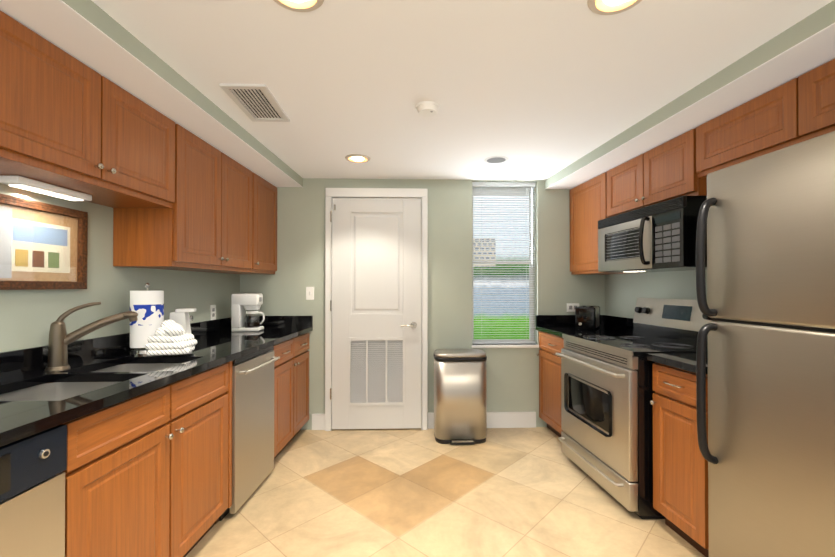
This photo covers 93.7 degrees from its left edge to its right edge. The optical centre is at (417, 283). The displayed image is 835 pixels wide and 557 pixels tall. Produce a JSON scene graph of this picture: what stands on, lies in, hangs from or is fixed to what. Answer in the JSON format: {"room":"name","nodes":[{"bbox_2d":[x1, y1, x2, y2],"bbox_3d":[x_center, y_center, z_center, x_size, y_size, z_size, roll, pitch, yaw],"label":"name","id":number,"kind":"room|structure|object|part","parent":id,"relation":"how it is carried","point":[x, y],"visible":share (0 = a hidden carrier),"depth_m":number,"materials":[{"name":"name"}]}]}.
{"room":"kitchen","nodes":[
{"label":"kitchen","id":0,"kind":"room"},
{"bbox_2d":[0,183,239,351],"bbox_3d":[-1.733,0.157,0.550,0.120,2.230,5.821,0,0,2],"label":"wall","id":1,"kind":"structure","parent":0,"point":[28,318],"depth_m":2.00,"materials":[{"name":"green paint"}]},
{"bbox_2d":[0,193,87,289],"bbox_3d":[-1.620,-0.162,1.626,0.028,0.373,0.543,0,0,2],"label":"wall art","id":2,"kind":"object","parent":1,"relation":"attached to","point":[43,246],"visible":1,"depth_m":1.68,"materials":[{"name":"brown wood"}]},
{"bbox_2d":[0,10,174,207],"bbox_3d":[-1.470,-0.638,1.614,0.390,0.464,0.940,0,0,-2],"label":"upper cabinet","id":3,"kind":"object","parent":1,"relation":"attached to","point":[68,121],"visible":1,"depth_m":1.46,"materials":[{"name":"brown wood"}]},
{"bbox_2d":[0,175,91,200],"bbox_3d":[-1.525,-0.388,1.621,0.080,0.033,0.325,0,0,2],"label":"under-cabinet light","id":4,"kind":"object","parent":3,"relation":"attached to","point":[21,182],"visible":1,"depth_m":1.57,"materials":[{"name":"white plastic"}]},
{"bbox_2d":[113,124,252,273],"bbox_3d":[-1.436,-0.476,2.535,0.387,0.774,0.899,0,0,-2],"label":"upper cabinet","id":5,"kind":"object","parent":1,"relation":"attached to","point":[220,216],"depth_m":2.28,"materials":[{"name":"brown wood"}]},
{"bbox_2d":[210,305,215,319],"bbox_3d":[-1.580,0.222,3.025,0.008,0.115,0.070,0,0,2],"label":"electrical outlet plate","id":6,"kind":"object","parent":1,"relation":"attached to","point":[212,312],"visible":1,"depth_m":3.02,"materials":[{"name":"white plastic"}]},
{"bbox_2d":[253,173,276,273],"bbox_3d":[-1.412,-0.471,3.225,0.360,0.774,0.478,0,0,-2],"label":"upper cabinet","id":7,"kind":"object","parent":1,"relation":"attached to","point":[264,193],"depth_m":3.21,"materials":[{"name":"brown wood"}]},
{"bbox_2d":[0,0,302,186],"bbox_3d":[-1.398,-0.918,0.568,0.549,0.080,5.850,0,0,2],"label":"soffit","id":8,"kind":"structure","parent":0,"point":[93,36],"depth_m":1.63,"materials":[{"name":"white paint"}]},
{"bbox_2d":[240,178,604,429],"bbox_3d":[0.064,0.178,3.587,6.200,2.230,0.160,0,0,-2],"label":"wall","id":9,"kind":"structure","parent":0,"point":[512,379],"depth_m":3.52,"materials":[{"name":"green paint"}]},
{"bbox_2d":[306,287,313,299],"bbox_3d":[-0.953,0.085,3.470,0.070,0.115,0.012,0,0,-2],"label":"switch plate","id":10,"kind":"object","parent":9,"relation":"attached to","point":[309,293],"visible":1,"depth_m":3.47,"materials":[{"name":"white plastic"}]},
{"bbox_2d":[330,197,420,428],"bbox_3d":[-0.366,0.259,3.445,0.796,2.042,0.094,0,0,-2],"label":"door","id":11,"kind":"structure","parent":9,"relation":"in","point":[376,304],"depth_m":3.46,"materials":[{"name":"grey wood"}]},
{"bbox_3d":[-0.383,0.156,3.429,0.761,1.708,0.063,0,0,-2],"label":"door lever handle","id":12,"kind":"part","parent":11,"relation":"part of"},
{"bbox_2d":[325,188,427,430],"bbox_3d":[-0.361,0.224,3.469,0.900,2.137,0.048,0,0,-2],"label":"door frame","id":13,"kind":"structure","parent":9,"relation":"attached to","point":[330,193],"depth_m":3.46,"materials":[{"name":"white wood"}]},
{"bbox_2d":[312,412,535,429],"bbox_3d":[0.066,1.223,3.491,2.000,0.140,0.017,0,0,-2],"label":"baseboard","id":14,"kind":"structure","parent":9,"relation":"attached to","point":[511,419],"depth_m":3.51,"materials":[{"name":"white wood"}]},
{"bbox_2d":[473,189,529,338],"bbox_3d":[0.786,-0.188,3.662,0.532,1.420,0.001,0,0,-2],"label":"window","id":15,"kind":"structure","parent":9,"relation":"in","point":[502,269],"depth_m":3.66,"materials":[{"name":"clear glass"}]},
{"bbox_2d":[472,182,535,343],"bbox_3d":[0.788,-0.190,3.570,0.580,1.471,0.054,0,0,-2],"label":"window blinds","id":16,"kind":"object","parent":15,"relation":"attached to","point":[526,186],"visible":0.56,"depth_m":3.58,"materials":[{"name":"white plastic"}]},
{"bbox_2d":[471,187,538,347],"bbox_3d":[0.788,-0.176,3.597,0.612,1.505,0.170,0,0,-2],"label":"window frame","id":17,"kind":"structure","parent":9,"relation":"attached to","point":[531,331],"depth_m":3.64,"materials":[{"name":"white"}]},
{"bbox_2d":[567,303,578,311],"bbox_3d":[1.408,0.215,3.544,0.115,0.075,0.008,0,0,-2],"label":"outlet","id":18,"kind":"object","parent":9,"relation":"attached to","point":[571,307],"visible":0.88,"depth_m":3.54,"materials":[{"name":"white plastic"}]},
{"bbox_2d":[186,427,704,556],"bbox_3d":[0.146,1.304,0.900,6.200,0.060,6.400,0,0,-2],"label":"floor","id":19,"kind":"structure","parent":0,"point":[499,492],"depth_m":2.26,"materials":[{"name":"tile"}]},
{"bbox_2d":[0,424,66,556],"bbox_3d":[-1.322,0.838,0.836,0.628,0.872,0.598,0,0,-2],"label":"dishwasher","id":20,"kind":"object","parent":19,"relation":"on","point":[32,495],"visible":0.96,"depth_m":1.05,"materials":[{"name":"silver metal"}]},
{"bbox_2d":[45,361,231,556],"bbox_3d":[-1.317,0.843,1.623,0.660,0.874,0.972,0,0,-2],"label":"base cabinet","id":21,"kind":"object","parent":19,"relation":"on","point":[148,474],"visible":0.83,"depth_m":1.52,"materials":[{"name":"brown wood"}]},
{"bbox_2d":[0,316,312,446],"bbox_3d":[-1.317,0.431,1.561,0.638,0.324,3.850,0,0,2],"label":"countertop","id":22,"kind":"structure","parent":21,"relation":"on","point":[96,376],"depth_m":1.62,"materials":[{"name":"black stone"}]},
{"bbox_2d":[45,302,137,370],"bbox_3d":[-1.458,0.226,1.765,0.325,0.288,0.077,0,0,-35],"label":"kitchen faucet","id":23,"kind":"object","parent":22,"relation":"on","point":[60,339],"visible":1,"depth_m":1.70,"materials":[{"name":"silver metal"}]},
{"bbox_2d":[127,283,163,353],"bbox_3d":[-1.491,0.184,2.158,0.176,0.376,0.176,0,0,-2],"label":"paper towel holder","id":24,"kind":"object","parent":22,"relation":"on","point":[147,305],"visible":0.83,"depth_m":2.10,"materials":[{"name":"white paper"}]},
{"bbox_2d":[145,320,196,355],"bbox_3d":[-1.283,0.279,2.049,0.210,0.173,0.208,0,0,-2],"label":"bundle","id":25,"kind":"object","parent":22,"relation":"on","point":[170,337],"visible":1,"depth_m":1.99,"materials":[{"name":"fabric"}]},
{"bbox_2d":[169,308,195,333],"bbox_3d":[-1.403,0.262,2.332,0.142,0.225,0.108,0,0,-17],"label":"appliance","id":26,"kind":"object","parent":22,"relation":"on","point":[180,317],"visible":0.5,"depth_m":2.30,"materials":[{"name":"white plastic"}]},
{"bbox_2d":[231,293,264,331],"bbox_3d":[-1.363,0.230,3.174,0.235,0.300,0.158,0,0,-10],"label":"coffee maker","id":27,"kind":"object","parent":22,"relation":"on","point":[241,303],"visible":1,"depth_m":3.10,"materials":[{"name":"white plastic"}]},
{"bbox_2d":[219,345,279,520],"bbox_3d":[-1.246,0.849,2.383,0.665,0.872,0.539,0,0,-2],"label":"dishwasher","id":28,"kind":"object","parent":19,"relation":"on","point":[252,421],"visible":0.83,"depth_m":2.32,"materials":[{"name":"silver metal"}]},
{"bbox_2d":[274,333,308,458],"bbox_3d":[-1.256,0.853,3.057,0.668,0.874,0.805,0,0,-2],"label":"base cabinet","id":29,"kind":"object","parent":19,"relation":"on","point":[291,391],"visible":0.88,"depth_m":3.00,"materials":[{"name":"brown wood"}]},
{"bbox_2d":[434,349,486,444],"bbox_3d":[0.355,0.932,3.283,0.429,0.718,0.338,0,0,-2],"label":"step trash can","id":30,"kind":"object","parent":19,"relation":"on","point":[460,396],"visible":1,"depth_m":3.15,"materials":[{"name":"silver metal"}]},
{"bbox_2d":[537,331,563,436],"bbox_3d":[1.407,0.854,3.236,0.670,0.874,0.613,0,0,-2],"label":"base cabinet","id":31,"kind":"object","parent":19,"relation":"on","point":[550,345],"visible":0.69,"depth_m":3.30,"materials":[{"name":"brown wood"}]},
{"bbox_2d":[536,315,633,336],"bbox_3d":[1.419,0.348,3.230,0.688,0.134,0.632,0,0,-2],"label":"countertop","id":32,"kind":"structure","parent":31,"relation":"on","point":[558,325],"depth_m":3.39,"materials":[{"name":"black stone"}]},
{"bbox_2d":[575,306,599,329],"bbox_3d":[1.453,0.288,3.342,0.160,0.187,0.270,0,0,33],"label":"toaster","id":33,"kind":"object","parent":32,"relation":"on","point":[587,317],"visible":1,"depth_m":3.25,"materials":[{"name":"black metal"}]},
{"bbox_2d":[555,298,711,518],"bbox_3d":[1.403,0.693,2.514,0.781,1.185,0.790,0,0,-2],"label":"range oven","id":34,"kind":"object","parent":19,"relation":"on","point":[606,437],"visible":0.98,"depth_m":2.36,"materials":[{"name":"silver metal"}]},
{"bbox_2d":[650,362,708,556],"bbox_3d":[1.550,0.845,1.924,0.650,0.874,0.353,0,0,-2],"label":"base cabinet","id":35,"kind":"object","parent":19,"relation":"on","point":[680,483],"visible":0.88,"depth_m":1.90,"materials":[{"name":"brown wood"}]},
{"bbox_2d":[646,353,707,373],"bbox_3d":[1.561,0.339,1.931,0.667,0.134,0.359,0,0,-2],"label":"countertop","id":36,"kind":"structure","parent":35,"relation":"on","point":[685,361],"depth_m":1.95,"materials":[{"name":"black stone"}]},
{"bbox_2d":[696,131,834,556],"bbox_3d":[1.582,0.391,1.274,0.798,1.773,0.845,0,0,-2],"label":"refrigerator","id":37,"kind":"object","parent":19,"relation":"on","point":[767,306],"visible":1,"depth_m":1.41,"materials":[{"name":"silver metal"}]},
{"bbox_2d":[91,0,832,194],"bbox_3d":[0.146,-0.996,0.916,6.200,0.080,6.400,0,0,-2],"label":"ceiling","id":38,"kind":"structure","parent":0,"point":[538,89],"depth_m":1.72,"materials":[{"name":"white paint"}]},
{"bbox_2d":[219,83,289,121],"bbox_3d":[-0.837,-0.941,2.056,0.215,0.012,0.400,0,0,-2],"label":"ceiling vent","id":39,"kind":"object","parent":38,"relation":"in","point":[256,102],"visible":0.94,"depth_m":2.02,"materials":[{"name":"white metal"}]},
{"bbox_2d":[273,0,323,11],"bbox_3d":[-0.399,-0.952,1.275,0.190,0.020,0.190,0,0,-2],"label":"recessed light","id":40,"kind":"object","parent":38,"relation":"in","point":[302,5],"visible":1,"depth_m":1.33,"materials":[{"name":"beige"}]},
{"bbox_2d":[345,154,369,162],"bbox_3d":[-0.448,-0.940,2.938,0.190,0.020,0.190,0,0,-2],"label":"recessed light","id":41,"kind":"object","parent":38,"relation":"in","point":[357,158],"visible":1,"depth_m":2.92,"materials":[{"name":"beige"}]},
{"bbox_2d":[415,101,439,116],"bbox_3d":[0.054,-0.928,2.094,0.132,0.036,0.132,0,0,-2],"label":"smoke detector","id":42,"kind":"object","parent":38,"relation":"attached to","point":[427,108],"visible":1,"depth_m":2.06,"materials":[{"name":"white plastic"}]},
{"bbox_2d":[484,156,508,163],"bbox_3d":[0.598,-0.938,2.971,0.184,0.004,0.184,0,0,-2],"label":"recessed light","id":43,"kind":"object","parent":38,"relation":"attached to","point":[495,159],"visible":1,"depth_m":2.95,"materials":[{"name":"white"}]},
{"bbox_2d":[587,0,641,14],"bbox_3d":[0.663,-0.951,1.290,0.190,0.020,0.190,0,0,-2],"label":"recessed light","id":44,"kind":"object","parent":38,"relation":"in","point":[606,7],"visible":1,"depth_m":1.33,"materials":[{"name":"beige"}]},
{"bbox_2d":[605,269,706,317],"bbox_3d":[2.080,0.158,0.668,0.120,2.230,5.827,0,0,-6],"label":"wall","id":45,"kind":"structure","parent":0,"point":[623,292],"depth_m":3.05,"materials":[{"name":"green paint"}]},
{"bbox_2d":[570,172,647,274],"bbox_3d":[1.571,-0.471,3.272,0.372,0.774,0.569,0,0,-2],"label":"upper cabinet","id":46,"kind":"object","parent":45,"relation":"attached to","point":[588,199],"depth_m":3.27,"materials":[{"name":"brown wood"}]},
{"bbox_2d":[606,129,706,217],"bbox_3d":[1.647,-0.673,2.576,0.391,0.379,0.830,0,0,-2],"label":"upper cabinet","id":47,"kind":"object","parent":45,"relation":"attached to","point":[665,172],"depth_m":2.46,"materials":[{"name":"brown wood"}]},
{"bbox_2d":[598,196,706,271],"bbox_3d":[1.603,-0.284,2.572,0.473,0.395,0.828,0,0,-2],"label":"microwave","id":48,"kind":"object","parent":47,"relation":"attached to","point":[659,237],"visible":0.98,"depth_m":2.40,"materials":[{"name":"black"}]},
{"bbox_2d":[694,59,834,178],"bbox_3d":[1.749,-0.727,1.638,0.409,0.284,1.049,0,0,-2],"label":"upper cabinet","id":49,"kind":"object","parent":45,"relation":"attached to","point":[801,108],"depth_m":1.75,"materials":[{"name":"brown wood"}]},
{"bbox_2d":[545,0,834,188],"bbox_3d":[1.746,-0.917,0.665,0.548,0.080,5.860,0,0,-6],"label":"soffit","id":50,"kind":"structure","parent":0,"point":[802,47],"depth_m":1.81,"materials":[{"name":"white paint"}]},
{"label":"outside","id":51,"kind":"structure","parent":0,"visible":0},
{"bbox_2d":[473,196,528,338],"bbox_3d":[1.329,-0.926,7.956,7.000,6.500,0.001,0,0,-2],"label":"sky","id":52,"kind":"structure","parent":51,"point":[504,324],"depth_m":7.96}
]}

